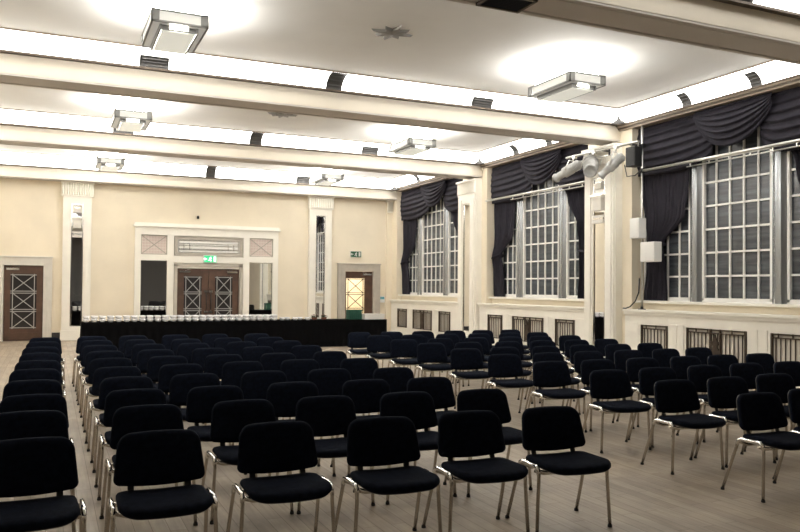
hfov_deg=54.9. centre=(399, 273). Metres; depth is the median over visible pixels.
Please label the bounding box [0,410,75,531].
chair
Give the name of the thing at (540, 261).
window
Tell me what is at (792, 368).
chair
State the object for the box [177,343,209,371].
chair
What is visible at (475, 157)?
light
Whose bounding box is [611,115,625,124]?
finial
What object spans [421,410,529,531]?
chair
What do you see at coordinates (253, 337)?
chair
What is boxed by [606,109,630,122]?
light
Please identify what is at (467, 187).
trim
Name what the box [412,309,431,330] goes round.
grille
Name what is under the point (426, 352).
chair
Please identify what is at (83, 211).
trim
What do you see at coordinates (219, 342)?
chair
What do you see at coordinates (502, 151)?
light
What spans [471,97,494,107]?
bracket
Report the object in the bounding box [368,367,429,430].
chair
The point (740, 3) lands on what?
trim
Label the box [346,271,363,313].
wall
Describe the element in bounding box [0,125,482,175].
beam
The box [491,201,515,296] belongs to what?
curtain
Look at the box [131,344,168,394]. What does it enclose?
chair
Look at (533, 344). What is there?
chair
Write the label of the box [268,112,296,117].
ceiling vent
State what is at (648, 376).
chair
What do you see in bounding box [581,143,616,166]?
trim
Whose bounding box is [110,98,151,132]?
ceiling lamp
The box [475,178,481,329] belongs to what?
trim
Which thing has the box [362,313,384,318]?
tray
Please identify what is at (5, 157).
light
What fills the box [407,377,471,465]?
chair
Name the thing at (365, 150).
bracket
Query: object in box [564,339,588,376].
chair
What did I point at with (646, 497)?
floor
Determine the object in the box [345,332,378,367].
chair
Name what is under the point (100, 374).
chair
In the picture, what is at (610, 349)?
chair
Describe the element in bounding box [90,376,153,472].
chair
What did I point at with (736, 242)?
window
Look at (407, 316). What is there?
radiator cover
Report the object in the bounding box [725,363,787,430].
chair
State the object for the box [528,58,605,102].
ceiling lamp
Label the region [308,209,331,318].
trim
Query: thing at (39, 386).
chair
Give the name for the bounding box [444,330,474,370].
chair
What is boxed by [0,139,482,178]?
trim
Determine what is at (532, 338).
chair
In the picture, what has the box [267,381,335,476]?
chair
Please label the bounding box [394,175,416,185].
light
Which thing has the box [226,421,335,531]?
chair
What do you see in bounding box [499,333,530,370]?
chair
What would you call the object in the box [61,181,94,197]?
trim
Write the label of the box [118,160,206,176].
light
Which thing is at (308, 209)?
trim
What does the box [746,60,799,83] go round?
light
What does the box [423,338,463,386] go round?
chair
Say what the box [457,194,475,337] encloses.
trim
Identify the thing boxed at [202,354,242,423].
chair
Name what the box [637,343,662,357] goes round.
chair
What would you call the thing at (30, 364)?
chair
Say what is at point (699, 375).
chair
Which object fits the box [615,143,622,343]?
trim
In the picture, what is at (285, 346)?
chair
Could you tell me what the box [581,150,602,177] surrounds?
spotlight
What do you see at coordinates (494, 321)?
grille
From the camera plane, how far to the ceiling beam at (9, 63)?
13.61 m
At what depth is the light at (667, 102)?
15.57 m
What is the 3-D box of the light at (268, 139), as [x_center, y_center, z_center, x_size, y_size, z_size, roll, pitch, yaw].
[-2.153,-3.319,19.767,3.060,0.246,0.340,1,-1,-24]
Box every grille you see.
[397,308,406,327]
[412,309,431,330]
[438,311,449,331]
[487,314,502,338]
[512,316,543,341]
[555,319,574,345]
[626,147,633,165]
[641,325,667,347]
[686,328,746,362]
[770,333,799,361]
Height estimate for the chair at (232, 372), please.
0.800 m
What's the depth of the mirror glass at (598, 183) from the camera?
16.99 m
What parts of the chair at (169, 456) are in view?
leg, rail, leg, backrest, seat, leg, rail, leg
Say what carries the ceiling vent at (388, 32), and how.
in the ceiling
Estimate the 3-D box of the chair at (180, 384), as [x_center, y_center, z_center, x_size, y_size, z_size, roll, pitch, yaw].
[-1.929,1.378,7.351,0.612,0.800,0.590,1,-1,-25]
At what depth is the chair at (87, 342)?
11.99 m
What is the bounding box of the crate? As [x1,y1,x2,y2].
[346,310,361,318]
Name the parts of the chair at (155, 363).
backrest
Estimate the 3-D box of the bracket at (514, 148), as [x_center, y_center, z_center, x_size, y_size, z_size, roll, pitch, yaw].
[2.981,-3.248,20.265,0.213,0.230,0.220,1,-1,-24]
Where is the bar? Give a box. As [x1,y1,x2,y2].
[566,140,640,163]
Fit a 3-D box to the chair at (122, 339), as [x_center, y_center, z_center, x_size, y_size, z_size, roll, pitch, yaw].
[-4.529,1.469,13.111,0.612,0.800,0.590,1,-1,-23]
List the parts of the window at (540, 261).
frame, pane, sill, frame, pane, frame, pane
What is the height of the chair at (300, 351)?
0.800 m
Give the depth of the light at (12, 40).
12.05 m
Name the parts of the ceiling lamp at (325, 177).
glass, frame, frame, glass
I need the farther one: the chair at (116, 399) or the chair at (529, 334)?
the chair at (529, 334)
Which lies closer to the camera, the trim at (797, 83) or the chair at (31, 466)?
the chair at (31, 466)
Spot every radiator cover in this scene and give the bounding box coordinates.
[389,299,457,337]
[477,303,583,358]
[622,309,799,387]
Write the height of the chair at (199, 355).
0.800 m
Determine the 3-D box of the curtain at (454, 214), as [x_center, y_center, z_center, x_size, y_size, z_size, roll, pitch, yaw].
[1.699,-1.092,23.929,0.300,3.560,1.668,1,-1,-24]
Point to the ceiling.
(456, 44)
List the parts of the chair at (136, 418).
leg, rail, leg, seat, backrest, leg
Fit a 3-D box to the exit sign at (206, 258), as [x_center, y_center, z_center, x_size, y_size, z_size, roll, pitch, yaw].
[-6.171,-0.462,25.031,0.422,0.240,0.072,1,-1,-24]
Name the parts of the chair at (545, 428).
leg, rail, leg, backrest, seat, leg, leg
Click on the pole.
(641, 144)
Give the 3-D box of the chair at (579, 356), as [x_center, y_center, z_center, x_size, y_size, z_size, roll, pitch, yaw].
[2.669,1.475,10.491,0.612,0.800,0.590,1,-1,-21]
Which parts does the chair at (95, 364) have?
leg, leg, backrest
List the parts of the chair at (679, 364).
backrest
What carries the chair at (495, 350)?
on the floor
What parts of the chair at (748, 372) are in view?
backrest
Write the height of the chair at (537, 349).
0.800 m
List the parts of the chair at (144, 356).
backrest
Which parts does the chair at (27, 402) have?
backrest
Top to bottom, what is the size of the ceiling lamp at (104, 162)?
0.515 m
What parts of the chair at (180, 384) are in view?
seat, backrest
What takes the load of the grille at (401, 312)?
attached to the radiator cover at (407, 316)
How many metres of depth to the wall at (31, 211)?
24.52 m
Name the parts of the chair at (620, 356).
backrest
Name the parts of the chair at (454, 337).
backrest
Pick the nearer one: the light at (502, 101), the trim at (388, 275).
the light at (502, 101)
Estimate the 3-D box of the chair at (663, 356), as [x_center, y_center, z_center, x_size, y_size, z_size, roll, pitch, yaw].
[3.933,1.496,11.054,0.612,0.800,0.590,1,-1,-21]
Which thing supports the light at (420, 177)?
attached to the wall at (631, 186)
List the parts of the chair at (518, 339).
backrest, seat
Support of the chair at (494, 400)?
on the floor
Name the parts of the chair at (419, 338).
backrest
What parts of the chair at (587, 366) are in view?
leg, backrest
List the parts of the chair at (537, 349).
backrest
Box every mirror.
[69,204,83,325]
[140,260,166,320]
[249,262,272,319]
[315,216,324,318]
[462,203,469,330]
[590,177,604,344]
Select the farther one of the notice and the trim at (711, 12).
the notice
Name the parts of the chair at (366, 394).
backrest, seat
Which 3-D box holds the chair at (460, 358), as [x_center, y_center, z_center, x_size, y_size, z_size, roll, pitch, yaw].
[0.990,1.468,10.821,0.612,0.800,0.590,1,-1,-19]
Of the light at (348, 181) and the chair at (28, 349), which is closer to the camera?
the chair at (28, 349)
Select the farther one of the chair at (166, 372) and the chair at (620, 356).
the chair at (620, 356)
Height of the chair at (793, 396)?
0.800 m
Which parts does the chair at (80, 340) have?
leg, backrest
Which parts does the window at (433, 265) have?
frame, pane, sill, frame, pane, frame, pane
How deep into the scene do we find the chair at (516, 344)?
12.52 m
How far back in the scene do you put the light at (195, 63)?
13.19 m
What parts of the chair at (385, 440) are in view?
leg, rail, leg, backrest, seat, leg, leg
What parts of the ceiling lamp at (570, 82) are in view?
glass, frame, plate, frame, glass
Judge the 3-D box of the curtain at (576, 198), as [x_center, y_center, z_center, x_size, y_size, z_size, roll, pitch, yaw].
[4.192,-1.179,18.434,0.300,3.560,1.398,1,-1,-24]
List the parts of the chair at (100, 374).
leg, leg, rail, seat, backrest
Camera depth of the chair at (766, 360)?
10.50 m
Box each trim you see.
[0,0,799,190]
[0,27,774,178]
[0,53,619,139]
[0,73,619,145]
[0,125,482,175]
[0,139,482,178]
[0,165,396,198]
[60,196,91,340]
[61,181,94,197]
[61,211,83,324]
[133,222,280,320]
[173,263,242,317]
[307,209,316,316]
[308,195,334,209]
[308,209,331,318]
[385,202,391,331]
[386,200,393,212]
[396,76,799,191]
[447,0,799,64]
[456,178,476,196]
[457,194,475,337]
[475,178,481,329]
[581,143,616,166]
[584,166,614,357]
[589,0,799,41]
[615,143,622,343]
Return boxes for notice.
[380,296,384,302]
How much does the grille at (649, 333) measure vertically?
0.640 m
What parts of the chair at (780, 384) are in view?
backrest, seat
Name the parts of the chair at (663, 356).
backrest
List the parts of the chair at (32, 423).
backrest, leg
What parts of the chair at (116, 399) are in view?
leg, rail, leg, seat, backrest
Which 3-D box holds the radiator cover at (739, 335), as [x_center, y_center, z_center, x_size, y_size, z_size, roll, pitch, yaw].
[5.831,1.349,14.274,0.325,1.250,4.688,1,-1,-24]
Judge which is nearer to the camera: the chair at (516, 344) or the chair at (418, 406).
the chair at (418, 406)
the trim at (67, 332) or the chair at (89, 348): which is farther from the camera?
the trim at (67, 332)
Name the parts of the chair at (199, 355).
backrest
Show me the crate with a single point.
(350, 314)
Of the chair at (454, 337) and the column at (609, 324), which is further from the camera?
the column at (609, 324)
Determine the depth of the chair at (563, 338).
14.25 m
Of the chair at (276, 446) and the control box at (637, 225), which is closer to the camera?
the chair at (276, 446)
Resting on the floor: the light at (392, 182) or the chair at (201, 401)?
the chair at (201, 401)
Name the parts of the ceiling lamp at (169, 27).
glass, frame, glass, plate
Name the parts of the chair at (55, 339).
backrest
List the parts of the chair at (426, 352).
backrest, seat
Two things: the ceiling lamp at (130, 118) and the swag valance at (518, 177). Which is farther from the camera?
the swag valance at (518, 177)
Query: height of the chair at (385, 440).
0.800 m
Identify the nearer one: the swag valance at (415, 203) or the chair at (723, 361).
the chair at (723, 361)
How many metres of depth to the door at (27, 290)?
22.90 m
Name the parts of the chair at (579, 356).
backrest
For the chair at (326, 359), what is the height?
0.800 m
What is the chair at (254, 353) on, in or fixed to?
on the floor
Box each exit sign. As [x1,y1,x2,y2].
[203,255,216,262]
[350,251,360,257]
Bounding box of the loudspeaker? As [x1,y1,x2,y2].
[626,143,641,167]
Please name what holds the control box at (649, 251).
attached to the wall at (631, 186)
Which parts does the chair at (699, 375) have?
seat, leg, backrest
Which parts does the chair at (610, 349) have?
backrest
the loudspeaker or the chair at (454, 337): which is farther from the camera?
the loudspeaker
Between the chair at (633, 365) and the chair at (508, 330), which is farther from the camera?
the chair at (508, 330)
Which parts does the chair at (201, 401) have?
seat, backrest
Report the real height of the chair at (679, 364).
0.800 m
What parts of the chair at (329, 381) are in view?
backrest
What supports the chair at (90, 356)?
on the floor
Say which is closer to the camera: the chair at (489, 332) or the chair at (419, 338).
the chair at (419, 338)
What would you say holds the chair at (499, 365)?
on the floor
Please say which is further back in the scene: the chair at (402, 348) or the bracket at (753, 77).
the bracket at (753, 77)
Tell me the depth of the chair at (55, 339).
12.60 m
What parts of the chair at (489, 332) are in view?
backrest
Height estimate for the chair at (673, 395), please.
0.800 m
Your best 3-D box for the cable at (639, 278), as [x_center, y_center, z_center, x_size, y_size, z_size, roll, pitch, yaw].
[4.867,0.429,16.203,0.036,0.653,0.467,1,-1,-30]
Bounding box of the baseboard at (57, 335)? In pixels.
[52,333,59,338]
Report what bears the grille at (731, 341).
attached to the radiator cover at (739, 335)
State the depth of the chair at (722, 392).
7.53 m
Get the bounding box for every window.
[398,194,457,297]
[489,171,583,300]
[635,126,799,307]
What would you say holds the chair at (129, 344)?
on the floor
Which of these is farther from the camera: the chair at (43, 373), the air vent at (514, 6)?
the air vent at (514, 6)
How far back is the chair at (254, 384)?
7.75 m
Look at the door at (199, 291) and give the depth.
25.11 m
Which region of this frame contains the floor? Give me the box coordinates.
[0,340,799,531]
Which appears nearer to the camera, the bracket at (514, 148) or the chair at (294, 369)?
the chair at (294, 369)
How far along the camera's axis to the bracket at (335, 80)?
13.85 m
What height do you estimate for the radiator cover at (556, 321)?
1.250 m
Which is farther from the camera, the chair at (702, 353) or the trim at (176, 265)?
the trim at (176, 265)
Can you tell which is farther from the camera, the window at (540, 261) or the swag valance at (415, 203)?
the swag valance at (415, 203)
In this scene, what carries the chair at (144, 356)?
on the floor
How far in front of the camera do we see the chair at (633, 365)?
9.61 m
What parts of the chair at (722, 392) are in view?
leg, rail, seat, leg, backrest, leg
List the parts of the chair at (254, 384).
backrest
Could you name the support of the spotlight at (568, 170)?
hanging from the bar
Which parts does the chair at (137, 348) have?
backrest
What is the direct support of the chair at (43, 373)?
on the floor
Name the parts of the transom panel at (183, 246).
glass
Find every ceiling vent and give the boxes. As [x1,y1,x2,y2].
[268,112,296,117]
[372,25,412,39]
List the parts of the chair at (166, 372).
backrest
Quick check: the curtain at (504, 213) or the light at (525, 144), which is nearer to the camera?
the light at (525, 144)
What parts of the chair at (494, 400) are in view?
leg, backrest, leg, seat, leg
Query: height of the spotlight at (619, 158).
0.713 m
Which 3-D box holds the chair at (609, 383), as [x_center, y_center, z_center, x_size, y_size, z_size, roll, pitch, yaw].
[2.273,1.424,8.013,0.612,0.800,0.590,1,-1,-18]
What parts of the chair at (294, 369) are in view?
backrest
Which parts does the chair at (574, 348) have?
backrest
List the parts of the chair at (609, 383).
leg, rail, leg, backrest, seat, leg, leg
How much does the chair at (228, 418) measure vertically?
0.800 m
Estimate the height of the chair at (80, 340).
0.800 m
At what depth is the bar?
16.50 m
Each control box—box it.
[630,218,645,238]
[640,241,661,261]
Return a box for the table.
[80,319,386,348]
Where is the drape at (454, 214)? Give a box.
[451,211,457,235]
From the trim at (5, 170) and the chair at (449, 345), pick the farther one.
the trim at (5, 170)
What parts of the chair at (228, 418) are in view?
leg, rail, leg, seat, backrest, leg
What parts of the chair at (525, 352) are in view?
backrest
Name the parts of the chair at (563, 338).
backrest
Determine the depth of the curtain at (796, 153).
12.99 m
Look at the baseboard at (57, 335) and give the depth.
23.24 m
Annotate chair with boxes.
[0,394,73,443]
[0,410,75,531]
[0,437,86,531]
[2,379,62,399]
[8,368,61,384]
[14,360,65,398]
[19,353,64,390]
[22,347,63,379]
[26,341,64,389]
[29,337,65,387]
[72,336,106,386]
[75,340,112,394]
[76,345,117,404]
[79,351,124,417]
[82,358,132,432]
[85,366,141,451]
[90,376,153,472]
[94,388,177,500]
[99,404,197,531]
[105,429,217,531]
[118,335,147,353]
[124,339,155,365]
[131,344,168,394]
[136,349,180,406]
[147,356,187,392]
[158,364,206,424]
[161,335,188,349]
[168,373,230,444]
[171,339,200,355]
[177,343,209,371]
[184,385,256,484]
[191,348,226,379]
[201,399,293,524]
[202,334,227,347]
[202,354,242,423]
[214,337,241,350]
[221,361,263,387]
[226,341,256,355]
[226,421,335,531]
[232,371,290,444]
[241,346,273,361]
[244,333,268,344]
[257,337,282,346]
[260,353,295,370]
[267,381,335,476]
[272,340,301,352]
[280,359,319,419]
[287,395,374,513]
[291,345,321,358]
[307,368,364,415]
[313,351,346,368]
[330,379,390,476]
[335,416,441,531]
[340,358,378,414]
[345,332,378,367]
[365,335,399,366]
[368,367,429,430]
[373,391,456,504]
[377,331,410,368]
[388,339,425,376]
[397,334,433,376]
[407,331,442,371]
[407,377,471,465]
[414,343,456,395]
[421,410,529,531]
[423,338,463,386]
[430,334,467,376]
[443,388,532,496]
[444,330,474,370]
[448,348,492,408]
[450,342,493,393]
[457,337,498,385]
[463,333,491,370]
[472,330,494,370]
[485,354,535,412]
[486,347,532,403]
[488,341,532,391]
[498,337,532,378]
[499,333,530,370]
[500,329,529,368]
[505,406,611,531]
[523,336,551,378]
[524,346,574,402]
[524,352,580,414]
[525,340,567,389]
[527,332,547,349]
[527,361,586,432]
[559,335,580,359]
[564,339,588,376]
[566,351,619,413]
[570,345,596,374]
[575,359,634,430]
[582,369,651,452]
[594,339,618,363]
[605,344,631,383]
[607,350,642,400]
[616,357,659,426]
[628,367,698,447]
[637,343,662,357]
[640,379,725,474]
[645,348,679,397]
[661,356,720,414]
[676,365,745,442]
[685,347,712,393]
[694,376,775,467]
[699,354,755,412]
[721,392,799,502]
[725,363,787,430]
[744,373,795,459]
[745,353,774,373]
[772,388,799,479]
[773,361,799,430]
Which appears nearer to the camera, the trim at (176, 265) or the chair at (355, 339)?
the chair at (355, 339)
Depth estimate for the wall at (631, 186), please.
16.59 m
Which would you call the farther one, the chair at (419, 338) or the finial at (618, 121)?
the finial at (618, 121)
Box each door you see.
[0,256,52,340]
[177,268,238,319]
[337,263,380,318]
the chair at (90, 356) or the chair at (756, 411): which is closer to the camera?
the chair at (756, 411)
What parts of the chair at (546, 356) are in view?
leg, backrest, seat, leg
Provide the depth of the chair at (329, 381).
8.05 m
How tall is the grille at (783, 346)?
0.640 m
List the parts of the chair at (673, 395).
leg, rail, leg, backrest, seat, leg, leg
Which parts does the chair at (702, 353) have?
backrest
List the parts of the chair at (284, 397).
backrest, leg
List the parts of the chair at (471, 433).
leg, rail, leg, backrest, seat, leg, leg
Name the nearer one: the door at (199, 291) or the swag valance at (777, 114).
the swag valance at (777, 114)
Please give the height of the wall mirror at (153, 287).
2.170 m
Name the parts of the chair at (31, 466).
backrest, seat, leg, rail, leg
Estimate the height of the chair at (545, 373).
0.800 m
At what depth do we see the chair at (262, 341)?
13.13 m
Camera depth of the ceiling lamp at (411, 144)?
18.35 m
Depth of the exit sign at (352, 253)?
27.23 m
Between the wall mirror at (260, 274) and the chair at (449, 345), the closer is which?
the chair at (449, 345)
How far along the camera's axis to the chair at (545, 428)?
5.47 m
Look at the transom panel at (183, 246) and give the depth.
25.11 m
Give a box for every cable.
[623,278,639,308]
[624,165,645,176]
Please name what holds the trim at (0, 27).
attached to the ceiling
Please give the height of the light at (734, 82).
0.246 m
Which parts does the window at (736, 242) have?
frame, pane, sill, frame, pane, frame, pane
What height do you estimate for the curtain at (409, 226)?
3.560 m
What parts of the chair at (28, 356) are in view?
backrest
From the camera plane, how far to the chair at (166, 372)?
8.38 m
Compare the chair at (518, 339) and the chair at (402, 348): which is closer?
the chair at (402, 348)
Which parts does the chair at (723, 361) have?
backrest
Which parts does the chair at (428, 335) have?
backrest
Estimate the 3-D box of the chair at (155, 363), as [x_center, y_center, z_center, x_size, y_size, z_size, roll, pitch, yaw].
[-2.763,1.408,9.245,0.612,0.800,0.590,1,-1,-26]
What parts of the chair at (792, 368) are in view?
backrest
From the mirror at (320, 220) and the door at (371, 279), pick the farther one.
the door at (371, 279)
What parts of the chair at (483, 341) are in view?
backrest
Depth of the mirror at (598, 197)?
16.99 m
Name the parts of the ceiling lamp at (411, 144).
glass, glass, frame, frame, plate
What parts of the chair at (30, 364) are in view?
backrest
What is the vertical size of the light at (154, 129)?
0.246 m
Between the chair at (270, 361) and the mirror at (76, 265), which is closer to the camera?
the chair at (270, 361)
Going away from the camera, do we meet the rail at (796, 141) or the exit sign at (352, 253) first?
the rail at (796, 141)
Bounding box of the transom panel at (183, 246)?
[174,236,242,256]
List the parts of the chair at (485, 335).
backrest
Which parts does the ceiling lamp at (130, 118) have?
glass, frame, frame, glass, plate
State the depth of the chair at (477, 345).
12.28 m
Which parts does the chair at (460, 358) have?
leg, backrest, seat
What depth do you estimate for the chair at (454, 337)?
14.49 m
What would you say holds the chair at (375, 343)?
on the floor
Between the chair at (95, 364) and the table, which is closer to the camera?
the chair at (95, 364)
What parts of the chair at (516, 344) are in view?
backrest, seat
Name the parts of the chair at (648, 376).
leg, rail, seat, leg, backrest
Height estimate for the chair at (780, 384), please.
0.800 m
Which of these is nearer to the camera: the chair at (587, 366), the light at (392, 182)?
the chair at (587, 366)
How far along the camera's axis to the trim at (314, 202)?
26.54 m
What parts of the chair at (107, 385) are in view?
leg, leg, rail, seat, backrest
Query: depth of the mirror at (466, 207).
22.44 m
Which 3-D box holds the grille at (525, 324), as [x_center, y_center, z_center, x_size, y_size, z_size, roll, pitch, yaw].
[3.265,1.439,19.712,0.054,0.640,1.400,1,-1,-24]
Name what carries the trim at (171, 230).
attached to the wall at (31, 211)
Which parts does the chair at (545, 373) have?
rail, backrest, seat, leg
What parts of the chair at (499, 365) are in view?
rail, backrest, seat, leg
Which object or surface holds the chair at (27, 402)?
on the floor
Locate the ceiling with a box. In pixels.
[0,0,770,179]
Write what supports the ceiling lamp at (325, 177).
hanging from the ceiling
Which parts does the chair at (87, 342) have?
leg, backrest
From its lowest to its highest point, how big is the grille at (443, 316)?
0.640 m
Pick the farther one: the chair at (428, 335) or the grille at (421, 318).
the grille at (421, 318)
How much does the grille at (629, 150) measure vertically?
0.360 m
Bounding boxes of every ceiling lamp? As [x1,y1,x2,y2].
[95,152,124,171]
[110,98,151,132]
[141,0,208,54]
[310,169,343,185]
[388,127,435,155]
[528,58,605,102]
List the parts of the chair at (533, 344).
backrest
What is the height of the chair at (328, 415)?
0.800 m
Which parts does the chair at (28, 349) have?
backrest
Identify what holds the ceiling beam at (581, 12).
attached to the wall at (631, 186)
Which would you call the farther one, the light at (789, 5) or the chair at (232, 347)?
the chair at (232, 347)
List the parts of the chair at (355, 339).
backrest, seat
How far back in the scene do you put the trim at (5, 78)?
13.84 m
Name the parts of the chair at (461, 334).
backrest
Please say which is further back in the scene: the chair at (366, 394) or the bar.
the bar
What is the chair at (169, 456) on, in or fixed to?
on the floor
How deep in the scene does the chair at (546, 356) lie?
10.31 m
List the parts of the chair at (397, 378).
backrest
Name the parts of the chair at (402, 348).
backrest, seat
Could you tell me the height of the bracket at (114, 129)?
0.194 m
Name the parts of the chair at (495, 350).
backrest, seat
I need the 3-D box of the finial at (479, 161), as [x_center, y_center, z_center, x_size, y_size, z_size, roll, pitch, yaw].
[2.260,-3.184,21.801,0.337,0.190,0.099,0,-1,21]
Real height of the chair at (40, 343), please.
0.800 m
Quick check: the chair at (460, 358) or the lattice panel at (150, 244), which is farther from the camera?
the lattice panel at (150, 244)
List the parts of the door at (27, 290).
kick plate, glass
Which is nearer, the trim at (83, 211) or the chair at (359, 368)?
the chair at (359, 368)
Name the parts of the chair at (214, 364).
backrest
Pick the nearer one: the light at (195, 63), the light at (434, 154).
the light at (195, 63)
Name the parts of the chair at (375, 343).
backrest, seat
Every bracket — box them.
[113,128,133,133]
[139,54,169,68]
[206,166,216,177]
[249,132,264,144]
[296,176,309,183]
[326,72,347,89]
[361,146,378,154]
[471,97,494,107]
[508,145,518,153]
[675,92,691,106]
[743,71,761,86]
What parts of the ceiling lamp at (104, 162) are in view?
glass, frame, plate, glass, frame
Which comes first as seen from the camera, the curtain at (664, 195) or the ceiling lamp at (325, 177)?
the curtain at (664, 195)
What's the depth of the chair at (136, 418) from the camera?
5.45 m
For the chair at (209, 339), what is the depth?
13.86 m
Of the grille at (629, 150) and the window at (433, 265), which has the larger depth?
the window at (433, 265)
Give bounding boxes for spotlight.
[552,155,582,182]
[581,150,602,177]
[597,144,624,178]
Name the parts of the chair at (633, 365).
leg, backrest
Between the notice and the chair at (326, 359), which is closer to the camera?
the chair at (326, 359)
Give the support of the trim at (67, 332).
attached to the wall at (31, 211)
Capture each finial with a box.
[474,157,483,164]
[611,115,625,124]
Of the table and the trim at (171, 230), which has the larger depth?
the trim at (171, 230)
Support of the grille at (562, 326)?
attached to the radiator cover at (556, 321)
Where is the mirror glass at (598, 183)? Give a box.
[594,179,603,341]
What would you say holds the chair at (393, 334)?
on the floor
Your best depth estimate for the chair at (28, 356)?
9.69 m
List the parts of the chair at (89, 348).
leg, backrest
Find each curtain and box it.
[400,219,416,293]
[451,211,457,258]
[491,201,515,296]
[565,187,584,298]
[643,168,689,300]
[791,149,799,185]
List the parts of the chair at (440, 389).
backrest, seat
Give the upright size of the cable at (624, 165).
0.260 m
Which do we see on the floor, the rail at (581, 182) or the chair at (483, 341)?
the chair at (483, 341)
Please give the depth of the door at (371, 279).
27.32 m
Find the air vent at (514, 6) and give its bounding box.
[476,0,537,13]
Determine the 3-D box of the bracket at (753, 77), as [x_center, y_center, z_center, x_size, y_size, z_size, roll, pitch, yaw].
[6.116,-3.358,13.358,0.213,0.230,0.220,1,-1,-24]
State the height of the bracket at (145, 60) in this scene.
0.179 m
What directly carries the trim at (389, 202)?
attached to the wall at (31, 211)
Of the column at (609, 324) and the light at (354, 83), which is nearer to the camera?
the light at (354, 83)
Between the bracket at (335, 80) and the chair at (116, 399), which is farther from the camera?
the bracket at (335, 80)
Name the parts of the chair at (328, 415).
leg, backrest, seat, leg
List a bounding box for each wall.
[0,178,385,336]
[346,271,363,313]
[392,112,799,343]
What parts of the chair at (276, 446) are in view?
leg, rail, leg, backrest, seat, leg, rail, leg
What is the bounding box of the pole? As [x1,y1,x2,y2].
[639,125,645,309]
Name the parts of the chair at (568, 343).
backrest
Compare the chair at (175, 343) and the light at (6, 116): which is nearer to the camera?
the chair at (175, 343)
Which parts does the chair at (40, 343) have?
backrest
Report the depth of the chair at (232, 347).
11.94 m
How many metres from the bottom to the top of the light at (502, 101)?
0.226 m
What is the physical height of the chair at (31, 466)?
0.800 m
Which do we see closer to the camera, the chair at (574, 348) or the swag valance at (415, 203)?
the chair at (574, 348)
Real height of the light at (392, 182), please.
0.306 m
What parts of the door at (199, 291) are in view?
glass, glass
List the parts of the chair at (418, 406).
leg, backrest, seat, leg, leg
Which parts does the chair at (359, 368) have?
backrest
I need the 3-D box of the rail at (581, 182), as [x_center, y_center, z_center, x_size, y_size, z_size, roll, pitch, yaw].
[3.357,-2.036,19.732,0.064,0.129,4.460,1,-1,-24]
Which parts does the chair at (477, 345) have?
backrest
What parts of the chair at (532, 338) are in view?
backrest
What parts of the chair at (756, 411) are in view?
leg, rail, backrest, leg, seat, leg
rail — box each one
[485,181,584,201]
[642,139,799,171]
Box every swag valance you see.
[400,178,462,220]
[491,144,587,203]
[637,86,799,176]
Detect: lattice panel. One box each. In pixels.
[141,234,166,254]
[250,238,272,256]
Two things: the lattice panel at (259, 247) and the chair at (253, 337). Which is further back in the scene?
the lattice panel at (259, 247)
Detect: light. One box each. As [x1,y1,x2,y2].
[0,29,154,65]
[0,109,112,131]
[0,151,97,169]
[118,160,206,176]
[134,123,251,143]
[156,51,336,87]
[215,167,304,182]
[261,133,372,152]
[304,173,390,188]
[342,74,488,105]
[371,143,474,162]
[387,179,399,188]
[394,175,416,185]
[418,176,432,180]
[471,153,487,162]
[479,144,513,161]
[484,93,614,121]
[508,138,545,152]
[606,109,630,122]
[621,92,681,120]
[676,70,750,103]
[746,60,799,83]
[753,0,799,12]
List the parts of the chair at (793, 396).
backrest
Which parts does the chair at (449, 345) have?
backrest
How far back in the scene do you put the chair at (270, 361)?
9.91 m
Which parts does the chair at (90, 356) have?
leg, leg, backrest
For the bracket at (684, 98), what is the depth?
14.81 m
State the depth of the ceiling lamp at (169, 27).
10.07 m
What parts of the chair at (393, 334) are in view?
backrest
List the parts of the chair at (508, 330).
backrest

